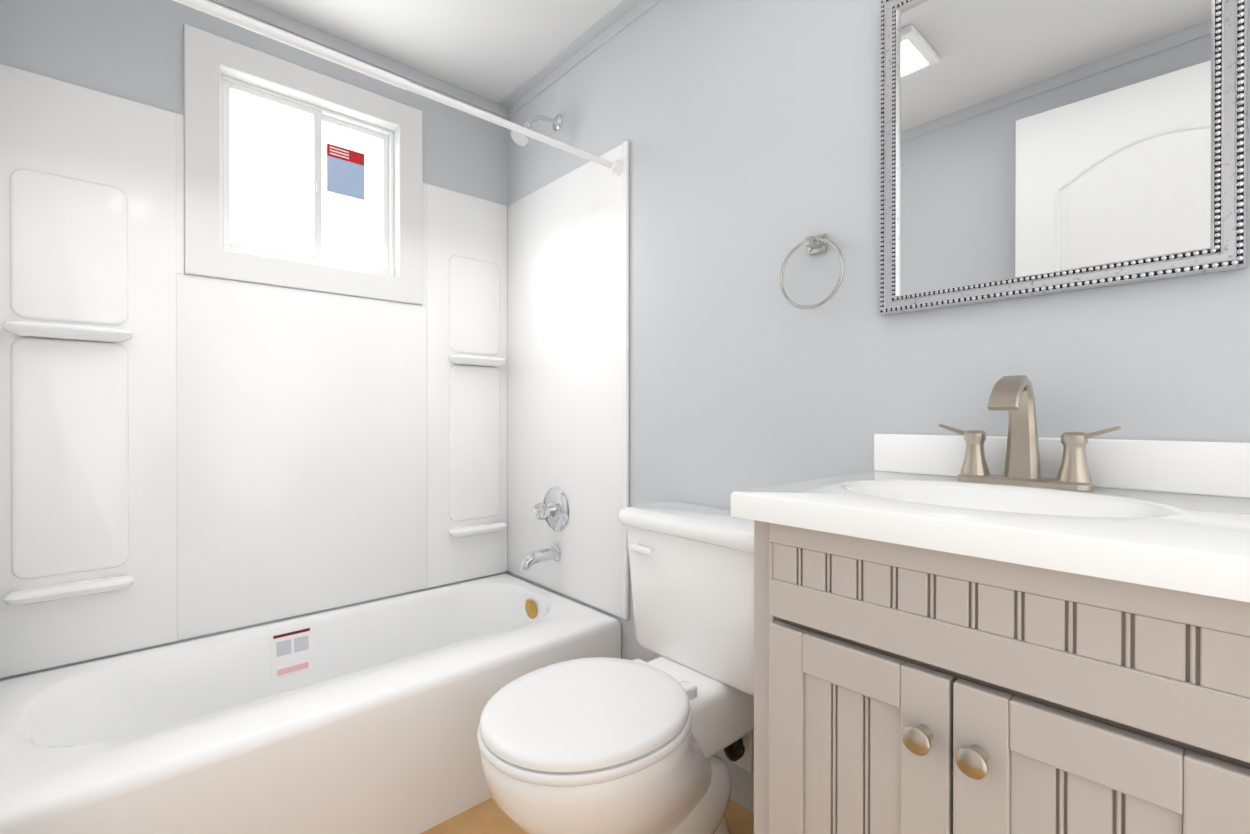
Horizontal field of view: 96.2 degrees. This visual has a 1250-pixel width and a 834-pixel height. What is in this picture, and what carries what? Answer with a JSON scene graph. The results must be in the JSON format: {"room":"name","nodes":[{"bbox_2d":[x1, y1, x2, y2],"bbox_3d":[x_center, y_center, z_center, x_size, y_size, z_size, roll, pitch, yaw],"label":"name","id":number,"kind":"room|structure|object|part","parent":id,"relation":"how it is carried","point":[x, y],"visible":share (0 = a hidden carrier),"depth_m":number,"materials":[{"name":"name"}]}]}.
{"room":"bathroom","nodes":[
{"label":"bathroom","id":0,"kind":"room"},
{"bbox_2d":[0,0,507,680],"bbox_3d":[-1.113,-0.142,1.988,1.520,2.410,0.140,0,0,-42],"label":"wall","id":1,"kind":"structure","parent":0,"point":[170,56],"depth_m":1.77,"materials":[{"name":"grey paint"}]},
{"bbox_3d":[-1.091,-0.815,1.976,0.732,0.755,0.095,0,0,-42],"label":"window casing","id":2,"kind":"part","parent":1,"relation":"part of","materials":[{"name":"white"}]},
{"bbox_2d":[220,74,393,276],"bbox_3d":[-1.114,-0.815,2.001,0.554,0.577,0.047,0,0,-42],"label":"window","id":3,"kind":"structure","parent":1,"relation":"in","point":[279,200],"depth_m":1.96,"materials":[{"name":"white glass"}]},
{"bbox_2d":[327,143,364,199],"bbox_3d":[-1.036,-0.909,2.083,0.130,0.175,0.002,0,0,-42],"label":"window sticker","id":4,"kind":"object","parent":3,"relation":"attached to","point":[345,172],"visible":1,"depth_m":2.08,"materials":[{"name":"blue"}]},
{"bbox_2d":[0,0,628,677],"bbox_3d":[-0.814,-0.119,1.655,1.518,1.594,0.794,0,0,-42],"label":"tub surround","id":5,"kind":"object","parent":1,"relation":"attached to","point":[184,456],"visible":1,"depth_m":1.83,"materials":[{"name":"white plastic"}]},
{"bbox_3d":[-0.583,-0.840,1.394,1.505,0.054,0.054,0,0,-42],"label":"shower rod","id":6,"kind":"part","parent":5,"relation":"part of","materials":[{"name":"white plastic"}]},
{"bbox_2d":[520,488,568,570],"bbox_3d":[-0.325,0.420,2.120,0.159,0.294,0.168,0,0,-42],"label":"tub faucet","id":7,"kind":"object","parent":5,"relation":"on","point":[553,511],"depth_m":2.14,"materials":[{"name":"silver metal"}]},
{"bbox_2d":[249,0,622,103],"bbox_3d":[-0.145,-1.393,0.904,1.760,0.100,3.040,0,0,-42],"label":"ceiling","id":8,"kind":"structure","parent":0,"point":[497,51],"depth_m":1.96,"materials":[{"name":"white paint"}]},
{"bbox_2d":[211,0,660,118],"bbox_3d":[-0.145,-1.321,0.904,1.520,0.045,2.800,0,0,-42],"label":"crown molding","id":9,"kind":"structure","parent":8,"relation":"attached to","point":[615,21],"depth_m":2.03,"materials":[{"name":"grey"}]},
{"bbox_2d":[420,798,753,833],"bbox_3d":[-0.145,1.117,0.913,1.760,0.100,3.040,0,0,-42],"label":"floor","id":10,"kind":"structure","parent":0,"point":[489,816],"depth_m":1.47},
{"bbox_2d":[0,574,620,833],"bbox_3d":[-0.826,0.871,1.671,1.516,0.385,0.758,0,0,-42],"label":"bathtub","id":11,"kind":"object","parent":10,"relation":"on","point":[361,719],"visible":0.85,"depth_m":1.43,"materials":[{"name":"white ceramic"}]},
{"bbox_2d":[477,501,753,833],"bbox_3d":[0.027,0.661,1.294,0.751,0.813,0.506,0,0,-42],"label":"toilet","id":12,"kind":"object","parent":10,"relation":"on","point":[599,745],"visible":0.9,"depth_m":1.25,"materials":[{"name":"white ceramic"}]},
{"bbox_2d":[731,375,1249,833],"bbox_3d":[0.683,0.499,0.720,0.540,1.137,0.954,0,0,-42],"label":"bathroom vanity","id":13,"kind":"object","parent":10,"relation":"on","point":[1022,627],"visible":1,"depth_m":0.69,"materials":[{"name":"grey"}]},
{"bbox_3d":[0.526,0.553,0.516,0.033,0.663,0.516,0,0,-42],"label":"knob","id":14,"kind":"part","parent":13,"relation":"part of","materials":[{"name":"silver metal"}]},
{"bbox_2d":[939,375,1120,490],"bbox_3d":[0.665,0.024,0.958,0.145,0.190,0.264,0,0,-42],"label":"sink faucet","id":15,"kind":"object","parent":13,"relation":"on","point":[1014,395],"depth_m":0.97,"materials":[{"name":"silver metal"}]},
{"bbox_2d":[507,0,1249,813],"bbox_3d":[0.390,-0.140,1.389,0.321,2.410,3.040,0,0,-42],"label":"wall","id":16,"kind":"structure","parent":0,"point":[749,130],"depth_m":1.42,"materials":[{"name":"grey paint"}]},
{"bbox_2d":[779,233,844,308],"bbox_3d":[0.452,-0.348,1.343,0.050,0.182,0.168,0,0,-42],"label":"towel ring","id":17,"kind":"object","parent":16,"relation":"attached to","point":[816,244],"visible":0.96,"depth_m":1.34,"materials":[{"name":"grey metal"}]},
{"bbox_2d":[880,0,1247,315],"bbox_3d":[0.743,-0.566,1.032,0.026,0.685,0.540,0,0,-42],"label":"mirror","id":18,"kind":"object","parent":16,"relation":"attached to","point":[1028,148],"visible":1,"depth_m":1.01,"materials":[{"name":"silver metal"}]}
]}

